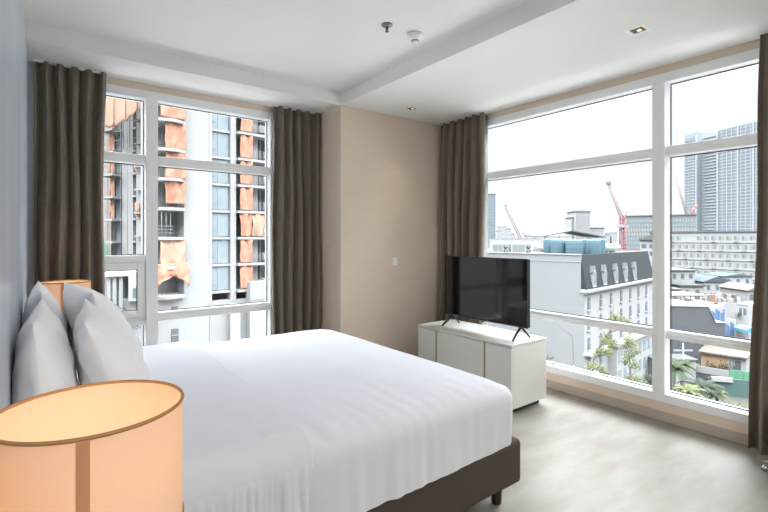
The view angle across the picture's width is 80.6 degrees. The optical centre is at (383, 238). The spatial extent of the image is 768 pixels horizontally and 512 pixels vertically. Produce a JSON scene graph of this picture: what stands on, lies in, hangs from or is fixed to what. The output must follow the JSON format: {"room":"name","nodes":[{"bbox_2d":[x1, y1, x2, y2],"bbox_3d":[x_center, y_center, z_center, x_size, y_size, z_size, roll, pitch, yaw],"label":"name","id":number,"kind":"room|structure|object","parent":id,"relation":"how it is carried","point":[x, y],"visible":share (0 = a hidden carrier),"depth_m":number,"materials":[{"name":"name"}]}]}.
{"room":"hotel room","nodes":[
{"label":"hotel room","id":0,"kind":"room"},
{"bbox_2d":[34,63,272,285],"bbox_3d":[-1.780,0.037,4.117,2.562,2.700,0.130,0,0,-37],"label":"wall","id":1,"kind":"structure","parent":0,"point":[109,80],"depth_m":3.95,"materials":[{"name":"beige paint"}]},
{"bbox_2d":[28,62,33,296],"bbox_3d":[-2.632,0.037,3.378,0.038,2.700,0.012,0,0,-37],"label":"trim","id":2,"kind":"structure","parent":1,"relation":"attached to","point":[30,64],"depth_m":3.37,"materials":[{"name":"grey paint"}]},
{"bbox_2d":[104,83,272,345],"bbox_3d":[-1.871,-0.005,4.036,1.855,2.505,0.157,0,0,-37],"label":"window","id":3,"kind":"structure","parent":1,"relation":"in","point":[147,314],"depth_m":3.90,"materials":[{"name":"white metal"}]},
{"bbox_2d":[319,105,440,355],"bbox_3d":[0.003,0.037,5.168,1.547,2.700,0.618,0,0,-37],"label":"wall","id":4,"kind":"structure","parent":0,"point":[380,174],"depth_m":4.74,"materials":[{"name":"beige paint"}]},
{"bbox_2d":[392,257,397,265],"bbox_3d":[0.117,0.247,4.858,0.072,0.086,0.013,0,0,-37],"label":"wall switch","id":5,"kind":"object","parent":4,"relation":"attached to","point":[394,259],"visible":1,"depth_m":4.85,"materials":[{"name":"white plastic"}]},
{"bbox_2d":[24,0,767,124],"bbox_3d":[0.492,-1.438,0.763,6.107,0.250,8.218,0,0,-37],"label":"ceiling","id":6,"kind":"structure","parent":0,"point":[472,57],"depth_m":3.20,"materials":[{"name":"white paint"}]},
{"bbox_2d":[34,59,106,350],"bbox_3d":[-2.390,0.025,3.465,0.460,2.675,0.179,0,0,-37],"label":"curtain","id":7,"kind":"object","parent":6,"relation":"hanging from","point":[71,102],"visible":0.58,"depth_m":3.44,"materials":[{"name":"brown fabric"}]},
{"bbox_2d":[271,105,319,334],"bbox_3d":[-0.891,0.025,4.607,0.515,2.675,0.171,0,0,-37],"label":"curtain","id":8,"kind":"object","parent":6,"relation":"hanging from","point":[295,246],"visible":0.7,"depth_m":4.58,"materials":[{"name":"brown fabric"}]},
{"bbox_2d":[381,22,392,32],"bbox_3d":[0.020,-1.407,3.035,0.076,0.049,0.076,0,0,-37],"label":"sprinkler","id":9,"kind":"object","parent":6,"relation":"attached to","point":[386,25],"visible":1,"depth_m":3.02,"materials":[{"name":"grey metal"}]},
{"bbox_2d":[404,106,419,110],"bbox_3d":[0.280,-1.311,4.575,0.120,0.004,0.120,0,0,-37],"label":"recessed light","id":10,"kind":"object","parent":6,"relation":"in","point":[411,108],"visible":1,"depth_m":4.57,"materials":[{"name":"white plastic"}]},
{"bbox_2d":[407,31,422,43],"bbox_3d":[0.218,-1.402,3.179,0.112,0.062,0.112,0,0,-37],"label":"smoke detector","id":11,"kind":"object","parent":6,"relation":"attached to","point":[414,37],"visible":1,"depth_m":3.15,"materials":[{"name":"white plastic"}]},
{"bbox_2d":[439,111,486,324],"bbox_3d":[0.833,0.025,4.950,0.182,2.675,0.687,0,0,-36],"label":"curtain","id":12,"kind":"object","parent":6,"relation":"hanging from","point":[463,151],"visible":0.62,"depth_m":4.92,"materials":[{"name":"brown fabric"}]},
{"bbox_2d":[482,114,487,325],"bbox_3d":[1.060,0.027,4.783,0.022,2.660,0.087,0,0,-37],"label":"sheer curtain","id":13,"kind":"object","parent":6,"relation":"hanging from","point":[485,323],"visible":0.23,"depth_m":4.75,"materials":[{"name":"white fabric"}]},
{"bbox_2d":[624,24,651,35],"bbox_3d":[1.599,-1.311,2.852,0.120,0.004,0.120,0,0,-37],"label":"recessed light","id":14,"kind":"object","parent":6,"relation":"in","point":[642,28],"visible":1,"depth_m":2.85,"materials":[{"name":"white plastic"}]},
{"bbox_2d":[748,30,767,454],"bbox_3d":[2.535,0.020,2.679,0.141,2.665,0.612,0,0,-37],"label":"curtain","id":15,"kind":"object","parent":6,"relation":"hanging from","point":[758,368],"visible":1,"depth_m":2.90,"materials":[{"name":"brown fabric"}]},
{"bbox_2d":[462,387,767,511],"bbox_3d":[0.492,1.447,0.763,6.107,0.120,8.218,0,0,-37],"label":"floor","id":16,"kind":"structure","parent":0,"point":[578,454],"depth_m":2.77,"materials":[{"name":"plastic"}]},
{"bbox_2d":[76,329,519,511],"bbox_3d":[-0.676,1.037,2.489,2.059,0.696,1.983,0,0,-37],"label":"bed","id":17,"kind":"object","parent":16,"relation":"on","point":[318,420],"visible":0.76,"depth_m":1.99,"materials":[{"name":"white fabric"}]},
{"bbox_2d":[11,298,78,404],"bbox_3d":[-1.143,0.482,1.543,0.185,0.498,0.681,0,0,-38],"label":"pillow","id":18,"kind":"object","parent":17,"relation":"on","point":[44,362],"visible":0.59,"depth_m":1.31,"materials":[{"name":"white fabric"}]},
{"bbox_2d":[21,281,69,343],"bbox_3d":[-1.615,0.472,2.164,0.203,0.498,0.701,0,0,-33],"label":"pillow","id":19,"kind":"object","parent":17,"relation":"on","point":[39,291],"visible":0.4,"depth_m":2.03,"materials":[{"name":"white fabric"}]},
{"bbox_2d":[63,282,142,358],"bbox_3d":[-1.410,0.472,2.271,0.298,0.479,0.700,0,0,-43],"label":"pillow","id":20,"kind":"object","parent":17,"relation":"on","point":[74,296],"visible":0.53,"depth_m":2.11,"materials":[{"name":"white fabric"}]},
{"bbox_2d":[73,299,150,384],"bbox_3d":[-1.031,0.492,1.728,0.272,0.470,0.671,0,0,-29],"label":"pillow","id":21,"kind":"object","parent":17,"relation":"on","point":[103,351],"visible":0.58,"depth_m":1.49,"materials":[{"name":"white fabric"}]},
{"bbox_2d":[418,319,546,411],"bbox_3d":[0.846,1.109,4.095,0.475,0.555,1.094,0,0,-37],"label":"sideboard","id":22,"kind":"object","parent":16,"relation":"on","point":[487,352],"visible":0.66,"depth_m":3.77,"materials":[{"name":"white paint"}]},
{"bbox_2d":[442,256,530,341],"bbox_3d":[0.885,0.499,4.037,0.240,0.665,0.930,0,0,-37],"label":"television","id":23,"kind":"object","parent":22,"relation":"on","point":[489,289],"visible":1,"depth_m":3.96,"materials":[{"name":"black plastic"}]},
{"bbox_2d":[760,407,767,471],"bbox_3d":[2.383,0.926,2.458,0.522,0.919,0.557,0,0,-37],"label":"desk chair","id":24,"kind":"object","parent":16,"relation":"on","point":[764,467],"visible":1,"depth_m":2.69,"materials":[{"name":"silver metal"}]},
{"bbox_3d":[-0.468,1.112,0.863,0.411,0.550,0.510,0,0,-37],"label":"nightstand","id":25,"kind":"object","parent":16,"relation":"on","visible":0},
{"bbox_2d":[0,380,183,511],"bbox_3d":[-0.519,0.567,0.806,0.299,0.540,0.299,0,0,-37],"label":"table lamp","id":26,"kind":"object","parent":25,"relation":"on","point":[108,446],"visible":1,"depth_m":0.74,"materials":[{"name":"beige fabric"}]},
{"bbox_3d":[-2.177,1.112,3.106,0.411,0.550,0.470,0,0,-37],"label":"nightstand","id":27,"kind":"object","parent":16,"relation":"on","visible":0},
{"bbox_2d":[40,279,90,313],"bbox_3d":[-2.204,0.567,3.136,0.299,0.540,0.299,0,0,-37],"label":"table lamp","id":28,"kind":"object","parent":27,"relation":"on","point":[56,287],"visible":0.32,"depth_m":3.01,"materials":[{"name":"beige fabric"}]},
{"bbox_2d":[488,39,759,433],"bbox_3d":[3.056,0.037,2.328,0.130,2.700,7.600,0,0,-37],"label":"wall","id":29,"kind":"structure","parent":0,"point":[688,413],"depth_m":3.53,"materials":[{"name":"beige paint"}]},
{"bbox_2d":[488,48,758,423],"bbox_3d":[1.989,-0.005,3.715,0.157,2.505,3.100,0,0,-37],"label":"window","id":30,"kind":"structure","parent":29,"relation":"in","point":[662,152],"depth_m":3.48,"materials":[{"name":"white metal"}]},
{"bbox_2d":[546,379,756,448],"bbox_3d":[2.938,1.349,2.364,0.014,0.075,7.400,0,0,-37],"label":"baseboard","id":31,"kind":"structure","parent":29,"relation":"attached to","point":[734,436],"depth_m":3.48,"materials":[{"name":"beige wood"}]},
{"bbox_3d":[-1.575,-0.023,1.841,0.130,2.820,3.998,0,0,-37],"label":"wall","id":32,"kind":"structure","parent":0,"visible":0},
{"bbox_2d":[0,0,27,409],"bbox_3d":[-1.488,0.047,1.839,0.006,2.680,3.830,0,0,-37],"label":"wall","id":33,"kind":"structure","parent":32,"relation":"attached to","point":[13,47],"depth_m":1.42,"materials":[{"name":"grey paint"}]},
{"label":"outside","id":34,"kind":"structure","parent":0,"visible":0},
{"bbox_2d":[531,230,605,238],"bbox_3d":[41.832,0.595,103.500,13.466,4.750,9.000,0,0,0],"label":"shed","id":35,"kind":"object","parent":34,"point":[571,232],"visible":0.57,"depth_m":101.37,"materials":[{"name":"grey metal"}]},
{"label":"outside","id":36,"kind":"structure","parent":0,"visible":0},
{"bbox_2d":[504,205,526,237],"bbox_3d":[63.830,-2.412,220.042,9.279,27.846,7.367,0,0,-37],"label":"tower crane","id":37,"kind":"object","parent":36,"point":[504,205],"visible":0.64,"depth_m":219.55,"materials":[{"name":"grey metal"}]},
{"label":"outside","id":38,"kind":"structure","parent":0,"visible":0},
{"bbox_2d":[606,181,628,249],"bbox_3d":[88.017,-6.165,170.442,7.930,30.250,5.264,0,0,-37],"label":"tower crane","id":39,"kind":"object","parent":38,"point":[608,183],"visible":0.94,"depth_m":169.57,"materials":[{"name":"red metal"}]},
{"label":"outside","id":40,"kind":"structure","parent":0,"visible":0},
{"bbox_2d":[674,175,697,213],"bbox_3d":[200.401,-13.201,300.162,13.379,57.977,10.169,0,0,-37],"label":"tower crane","id":41,"kind":"object","parent":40,"point":[678,185],"visible":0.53,"depth_m":299.57,"materials":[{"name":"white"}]},
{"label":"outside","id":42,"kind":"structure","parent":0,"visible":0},
{"bbox_3d":[-6.778,23.872,23.750,78.000,1.030,34.000,0,0,-37],"label":"plaza","id":43,"kind":"object","parent":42,"visible":0},
{"bbox_2d":[552,320,574,366],"bbox_3d":[7.947,13.490,19.640,1.069,19.793,0.765,0,0,-1],"label":"street lamp","id":44,"kind":"object","parent":43,"relation":"on","point":[552,320],"visible":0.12,"depth_m":19.98,"materials":[{"name":"grey metal"}]},
{"bbox_2d":[582,303,632,375],"bbox_3d":[9.486,13.118,19.594,2.401,20.537,1.475,0,0,-14],"label":"slender tree","id":45,"kind":"object","parent":43,"relation":"on","point":[606,340],"visible":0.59,"depth_m":19.67,"materials":[{"name":"green plant"}]},
{"bbox_2d":[619,335,647,383],"bbox_3d":[11.680,13.932,21.169,2.151,18.910,1.195,0,0,-37],"label":"slender tree","id":46,"kind":"object","parent":43,"relation":"on","point":[627,339],"visible":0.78,"depth_m":20.98,"materials":[{"name":"green plant"}]},
{"bbox_2d":[640,371,651,384],"bbox_3d":[12.607,15.256,23.712,4.424,16.262,1.396,0,0,-9],"label":"slender tree","id":47,"kind":"object","parent":43,"relation":"on","point":[646,376],"visible":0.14,"depth_m":24.32,"materials":[{"name":"green plant"}]},
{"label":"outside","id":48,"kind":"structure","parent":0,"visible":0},
{"bbox_2d":[648,382,748,407],"bbox_3d":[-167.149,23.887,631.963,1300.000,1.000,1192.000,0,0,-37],"label":"terrain","id":49,"kind":"structure","parent":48,"point":[742,400],"depth_m":65.36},
{"bbox_2d":[104,241,108,254],"bbox_3d":[-34.588,11.170,56.030,1.160,24.435,0.060,0,0,0],"label":"banner","id":50,"kind":"object","parent":49,"relation":"on","point":[105,247],"visible":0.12,"depth_m":56.00,"materials":[{"name":"green fabric"}]},
{"bbox_2d":[103,109,140,255],"bbox_3d":[-33.585,-2.375,68.576,13.964,51.525,15.649,0,0,25],"label":"building","id":51,"kind":"structure","parent":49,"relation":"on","point":[121,182],"depth_m":62.81,"materials":[{"name":"white concrete"}]},
{"bbox_2d":[105,97,140,127],"bbox_3d":[-33.676,-18.417,57.937,7.520,8.856,0.897,0,0,0],"label":"sheet","id":52,"kind":"object","parent":51,"relation":"hanging from","point":[117,111],"visible":0.2,"depth_m":57.99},
{"bbox_2d":[106,296,140,335],"bbox_3d":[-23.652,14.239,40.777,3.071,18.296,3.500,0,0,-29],"label":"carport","id":53,"kind":"object","parent":49,"relation":"on","point":[116,304],"visible":0.14,"depth_m":40.84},
{"bbox_2d":[105,271,142,345],"bbox_3d":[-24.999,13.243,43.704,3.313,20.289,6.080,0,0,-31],"label":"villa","id":54,"kind":"object","parent":49,"relation":"on","point":[120,286],"visible":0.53,"depth_m":41.52,"materials":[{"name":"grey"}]},
{"bbox_2d":[141,102,264,344],"bbox_3d":[-18.972,-1.588,53.472,16.533,49.950,6.700,0,0,-42],"label":"building","id":55,"kind":"structure","parent":49,"relation":"on","point":[211,225],"depth_m":50.46,"materials":[{"name":"grey concrete"}]},
{"bbox_2d":[488,194,495,247],"bbox_3d":[71.358,-3.093,309.850,5.567,52.960,20.300,0,0,0],"label":"glass tower","id":56,"kind":"structure","parent":49,"relation":"on","point":[491,197],"depth_m":300.01,"materials":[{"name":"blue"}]},
{"bbox_2d":[495,231,500,237],"bbox_3d":[152.318,6.543,609.850,5.898,33.688,20.300,0,0,0],"label":"apartment building","id":57,"kind":"structure","parent":49,"relation":"on","point":[498,233],"depth_m":600.00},
{"bbox_2d":[497,227,505,237],"bbox_3d":[158.278,3.894,609.850,7.223,38.986,20.300,0,0,0],"label":"apartment building","id":58,"kind":"structure","parent":49,"relation":"on","point":[502,229],"depth_m":600.00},
{"bbox_2d":[506,229,510,237],"bbox_3d":[164.901,5.218,609.850,7.223,36.337,20.300,0,0,0],"label":"apartment building","id":59,"kind":"structure","parent":49,"relation":"on","point":[508,231],"depth_m":600.00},
{"bbox_2d":[541,236,547,247],"bbox_3d":[212.583,9.192,609.850,9.872,28.390,20.300,0,0,0],"label":"apartment building","id":60,"kind":"structure","parent":49,"relation":"on","point":[542,237],"depth_m":600.00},
{"bbox_2d":[565,217,573,239],"bbox_3d":[105.975,5.747,256.850,3.113,35.280,8.300,0,0,0],"label":"apartment building","id":61,"kind":"structure","parent":49,"relation":"on","point":[569,220],"depth_m":255.74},
{"bbox_2d":[488,248,651,382],"bbox_3d":[16.791,12.760,90.829,28.495,21.320,61.600,0,0,-43],"label":"building","id":62,"kind":"structure","parent":49,"relation":"on","point":[578,284],"depth_m":64.28,"materials":[{"name":"grey concrete"}]},
{"bbox_2d":[490,243,507,251],"bbox_3d":[20.530,1.895,80.740,2.914,2.150,1.720,0,0,0],"label":"air conditioner","id":63,"kind":"object","parent":62,"relation":"on","point":[494,247],"visible":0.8,"depth_m":79.94,"materials":[{"name":"white metal"}]},
{"bbox_2d":[493,245,497,251],"bbox_3d":[19.685,1.845,79.970,0.758,1.450,0.060,0,0,0],"label":"grille","id":64,"kind":"object","parent":63,"relation":"attached to","point":[495,247],"depth_m":79.94,"materials":[{"name":"grey metal"}]},
{"bbox_2d":[498,245,502,251],"bbox_3d":[20.559,1.845,79.970,0.758,1.450,0.060,0,0,0],"label":"grille","id":65,"kind":"object","parent":63,"relation":"attached to","point":[500,247],"depth_m":79.94,"materials":[{"name":"grey metal"}]},
{"bbox_2d":[489,238,540,252],"bbox_3d":[26.060,1.470,90.150,10.200,3.000,0.500,0,0,0],"label":"wall","id":66,"kind":"structure","parent":62,"relation":"on","point":[535,241],"depth_m":89.99,"materials":[{"name":"white concrete"}]},
{"bbox_2d":[509,243,531,252],"bbox_3d":[24.282,1.895,80.740,3.709,2.150,1.720,0,0,0],"label":"air conditioner","id":67,"kind":"object","parent":62,"relation":"on","point":[513,247],"visible":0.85,"depth_m":79.94,"materials":[{"name":"white metal"}]},
{"bbox_2d":[513,245,517,251],"bbox_3d":[23.207,1.845,79.970,0.964,1.450,0.060,0,0,0],"label":"grille","id":68,"kind":"object","parent":67,"relation":"attached to","point":[515,247],"depth_m":79.94,"materials":[{"name":"grey metal"}]},
{"bbox_2d":[519,245,524,252],"bbox_3d":[24.320,1.845,79.970,0.964,1.450,0.060,0,0,0],"label":"grille","id":69,"kind":"object","parent":67,"relation":"attached to","point":[521,247],"depth_m":79.94,"materials":[{"name":"grey metal"}]},
{"bbox_2d":[532,246,542,251],"bbox_3d":[29.041,2.020,84.500,2.506,1.212,1.316,0,0,0],"label":"duct","id":70,"kind":"object","parent":62,"relation":"on","point":[535,248],"visible":0.71,"depth_m":84.35,"materials":[{"name":"grey metal"}]},
{"bbox_2d":[543,238,554,252],"bbox_3d":[29.958,1.438,82.000,2.180,3.066,2.180,0,0,-37],"label":"water tank","id":71,"kind":"object","parent":62,"relation":"on","point":[546,242],"visible":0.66,"depth_m":81.26,"materials":[{"name":"blue plastic"}]},
{"bbox_2d":[551,238,565,253],"bbox_3d":[30.432,1.489,79.000,2.580,2.963,2.580,0,0,-37],"label":"water tank","id":72,"kind":"object","parent":62,"relation":"on","point":[557,245],"visible":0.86,"depth_m":77.92,"materials":[{"name":"blue plastic"}]},
{"bbox_2d":[565,239,582,254],"bbox_3d":[32.296,1.523,77.000,2.830,2.895,2.830,0,0,-37],"label":"water tank","id":73,"kind":"object","parent":62,"relation":"on","point":[573,246],"visible":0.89,"depth_m":75.87,"materials":[{"name":"blue plastic"}]},
{"bbox_2d":[581,238,589,253],"bbox_3d":[35.585,1.472,80.000,2.180,2.997,2.180,0,0,-37],"label":"water tank","id":74,"kind":"object","parent":62,"relation":"on","point":[584,239],"visible":0.38,"depth_m":79.13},
{"bbox_2d":[586,239,600,253],"bbox_3d":[36.073,1.506,78.000,2.480,2.929,2.480,0,0,-37],"label":"water tank","id":75,"kind":"object","parent":62,"relation":"on","point":[593,246],"visible":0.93,"depth_m":76.99,"materials":[{"name":"blue plastic"}]},
{"bbox_2d":[596,238,605,252],"bbox_3d":[39.099,1.437,82.000,1.880,3.066,1.880,0,0,-37],"label":"water tank","id":76,"kind":"object","parent":62,"relation":"on","point":[603,241],"visible":0.57,"depth_m":81.15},
{"bbox_2d":[606,244,620,252],"bbox_3d":[42.245,1.975,83.980,2.900,1.990,1.620,0,0,0],"label":"tank","id":77,"kind":"object","parent":62,"relation":"on","point":[609,247],"visible":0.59,"depth_m":83.27,"materials":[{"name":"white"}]},
{"bbox_2d":[567,210,590,239],"bbox_3d":[109.823,3.719,255.850,8.326,39.336,12.300,0,0,0],"label":"apartment building","id":78,"kind":"structure","parent":49,"relation":"on","point":[581,217],"depth_m":250.00,"materials":[{"name":"white concrete"}]},
{"bbox_2d":[590,228,604,239],"bbox_3d":[119.901,8.657,260.850,8.481,29.460,12.300,0,0,0],"label":"apartment building","id":79,"kind":"structure","parent":49,"relation":"on","point":[596,231],"depth_m":254.99,"materials":[{"name":"white concrete"}]},
{"bbox_2d":[604,235,609,243],"bbox_3d":[295.364,9.192,609.850,8.547,28.390,20.300,0,0,0],"label":"apartment building","id":80,"kind":"structure","parent":49,"relation":"on","point":[607,238],"depth_m":600.00,"materials":[{"name":"white concrete"}]},
{"bbox_2d":[605,233,616,243],"bbox_3d":[305.298,7.867,609.850,7.223,31.039,20.300,0,0,0],"label":"apartment building","id":81,"kind":"structure","parent":49,"relation":"on","point":[613,236],"depth_m":600.00,"materials":[{"name":"white concrete"}]},
{"bbox_2d":[639,235,651,265],"bbox_3d":[70.575,11.205,118.397,6.193,24.364,13.000,0,0,35],"label":"apartment building","id":82,"kind":"structure","parent":49,"relation":"on","point":[646,242],"depth_m":113.93,"materials":[{"name":"grey concrete"}]},
{"bbox_2d":[622,214,696,249],"bbox_3d":[128.869,6.444,212.969,28.880,33.886,25.300,0,0,32],"label":"apartment building","id":83,"kind":"structure","parent":49,"relation":"on","point":[640,226],"depth_m":205.39,"materials":[{"name":"white concrete"}]},
{"bbox_2d":[648,361,697,391],"bbox_3d":[33.077,18.749,52.103,4.499,9.276,4.682,0,0,-37],"label":"palm tree","id":84,"kind":"object","parent":49,"relation":"on","point":[677,369],"visible":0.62,"depth_m":51.53,"materials":[{"name":"green plant"}]},
{"bbox_2d":[648,354,697,385],"bbox_3d":[46.323,21.278,73.500,6.900,4.219,3.600,0,0,0],"label":"shed","id":85,"kind":"object","parent":49,"relation":"on","point":[693,360],"visible":0.21,"depth_m":71.99,"materials":[{"name":"white"}]},
{"bbox_2d":[672,287,682,299],"bbox_3d":[68.185,17.669,112.000,5.568,11.435,8.800,0,0,0],"label":"building","id":86,"kind":"structure","parent":49,"relation":"on","point":[673,288],"depth_m":108.00,"materials":[{"name":"grey"}]},
{"bbox_2d":[673,343,692,359],"bbox_3d":[43.563,19.313,66.000,2.800,8.147,0.320,0,0,0],"label":"utility pole","id":87,"kind":"object","parent":49,"relation":"on","point":[682,350],"visible":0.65,"depth_m":65.92,"materials":[{"name":"white metal"}]},
{"bbox_2d":[672,267,696,283],"bbox_3d":[81.264,16.016,130.000,9.906,14.741,10.800,0,0,0],"label":"building","id":88,"kind":"structure","parent":49,"relation":"on","point":[678,274],"depth_m":125.00,"materials":[{"name":"grey concrete"}]},
{"bbox_2d":[672,358,702,385],"bbox_3d":[36.195,19.050,55.047,3.872,8.673,3.705,0,0,-23],"label":"palm tree","id":89,"kind":"object","parent":49,"relation":"on","point":[685,362],"visible":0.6,"depth_m":54.82,"materials":[{"name":"green plant"}]},
{"bbox_2d":[672,281,705,300],"bbox_3d":[76.150,17.465,116.500,6.239,11.845,9.800,0,0,0],"label":"building","id":90,"kind":"structure","parent":49,"relation":"on","point":[689,287],"depth_m":112.00,"materials":[{"name":"grey concrete"}]},
{"bbox_2d":[673,384,706,398],"bbox_3d":[32.344,19.510,47.858,3.977,7.753,3.432,0,0,-37],"label":"palm tree","id":91,"kind":"object","parent":49,"relation":"on","point":[688,389],"visible":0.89,"depth_m":47.75,"materials":[{"name":"green plant"}]},
{"bbox_2d":[672,291,708,301],"bbox_3d":[65.744,17.800,101.000,8.551,11.173,8.000,0,0,0],"label":"canopy","id":92,"kind":"object","parent":49,"relation":"on","point":[674,293],"visible":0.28,"depth_m":98.62,"materials":[{"name":"grey"}]},
{"bbox_2d":[672,299,725,364],"bbox_3d":[54.040,17.571,84.475,12.362,11.632,9.250,0,0,0],"label":"building","id":93,"kind":"structure","parent":49,"relation":"on","point":[689,316],"depth_m":80.00,"materials":[{"name":"grey concrete"}]},
{"bbox_2d":[649,231,756,283],"bbox_3d":[119.892,10.459,159.991,16.600,25.855,42.422,0,0,-40],"label":"hotel building","id":94,"kind":"structure","parent":49,"relation":"on","point":[704,252],"depth_m":155.19,"materials":[{"name":"white concrete"}]},
{"bbox_2d":[677,377,730,402],"bbox_3d":[35.151,19.527,50.097,5.142,7.720,5.310,0,0,-37],"label":"palm tree","id":95,"kind":"object","parent":49,"relation":"on","point":[702,384],"visible":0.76,"depth_m":49.46,"materials":[{"name":"green plant"}]},
{"bbox_2d":[685,292,739,319],"bbox_3d":[76.159,17.884,104.500,7.506,11.007,9.000,0,0,0],"label":"building","id":96,"kind":"structure","parent":49,"relation":"on","point":[720,298],"depth_m":100.61,"materials":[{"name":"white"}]},
{"bbox_2d":[691,300,735,338],"bbox_3d":[65.466,17.904,91.465,5.828,10.966,7.070,0,0,0],"label":"shop","id":97,"kind":"structure","parent":49,"relation":"on","point":[718,311],"depth_m":87.99,"materials":[{"name":"blue"}]},
{"bbox_2d":[695,274,732,294],"bbox_3d":[89.817,16.765,128.000,8.072,13.245,12.800,0,0,0],"label":"building","id":98,"kind":"structure","parent":49,"relation":"on","point":[711,282],"depth_m":121.99,"materials":[{"name":"grey concrete"}]},
{"bbox_2d":[707,391,730,401],"bbox_3d":[36.710,20.139,49.973,2.300,6.496,2.521,0,0,27],"label":"palm tree","id":99,"kind":"object","parent":49,"relation":"on","point":[721,394],"visible":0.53,"depth_m":49.78,"materials":[{"name":"green plant"}]},
{"bbox_2d":[684,119,756,230],"bbox_3d":[336.679,-42.732,424.211,31.100,132.237,100.558,0,0,-12],"label":"residential tower","id":100,"kind":"structure","parent":49,"relation":"on","point":[723,185],"depth_m":428.91,"materials":[{"name":"grey concrete"}]},
{"bbox_2d":[694,345,749,381],"bbox_3d":[55.136,20.868,73.757,6.967,5.038,6.500,0,0,44],"label":"house","id":101,"kind":"structure","parent":49,"relation":"on","point":[715,361],"depth_m":72.35,"materials":[{"name":"grey"}]},
{"bbox_2d":[707,376,748,397],"bbox_3d":[52.519,22.023,66.629,8.235,2.729,0.650,0,0,18],"label":"wall","id":102,"kind":"structure","parent":49,"relation":"on","point":[735,387],"depth_m":66.94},
{"bbox_2d":[705,272,753,283],"bbox_3d":[105.497,16.971,139.000,9.144,12.833,8.800,0,0,0],"label":"building","id":103,"kind":"structure","parent":49,"relation":"on","point":[741,278],"depth_m":134.99,"materials":[{"name":"grey concrete"}]},
{"bbox_2d":[717,281,753,301],"bbox_3d":[89.404,17.264,112.500,6.045,12.247,9.800,0,0,0],"label":"building","id":104,"kind":"structure","parent":49,"relation":"on","point":[745,291],"depth_m":111.02,"materials":[{"name":"grey concrete"}]},
{"bbox_2d":[724,401,747,408],"bbox_3d":[47.362,23.185,59.725,5.666,1.037,8.141,0,0,-1],"label":"weeds","id":105,"kind":"object","parent":49,"relation":"on","point":[733,404],"visible":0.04,"depth_m":62.83,"materials":[{"name":"green plant"}]},
{"bbox_2d":[730,369,748,379],"bbox_3d":[54.502,21.612,67.379,4.896,3.551,0.301,0,0,31],"label":"hoarding","id":106,"kind":"object","parent":49,"relation":"on","point":[735,374],"visible":0.31,"depth_m":67.91,"materials":[{"name":"green"}]},
{"bbox_2d":[734,324,750,338],"bbox_3d":[68.609,19.908,85.500,2.967,6.958,3.000,0,0,0],"label":"awning","id":107,"kind":"object","parent":49,"relation":"on","point":[742,328],"visible":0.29,"depth_m":85.06,"materials":[{"name":"blue"}]},
{"bbox_2d":[735,301,752,340],"bbox_3d":[73.786,18.091,90.493,8.545,10.593,2.183,0,0,-24],"label":"white shophouse","id":108,"kind":"structure","parent":49,"relation":"on","point":[744,310],"depth_m":88.79,"materials":[{"name":"grey concrete"}]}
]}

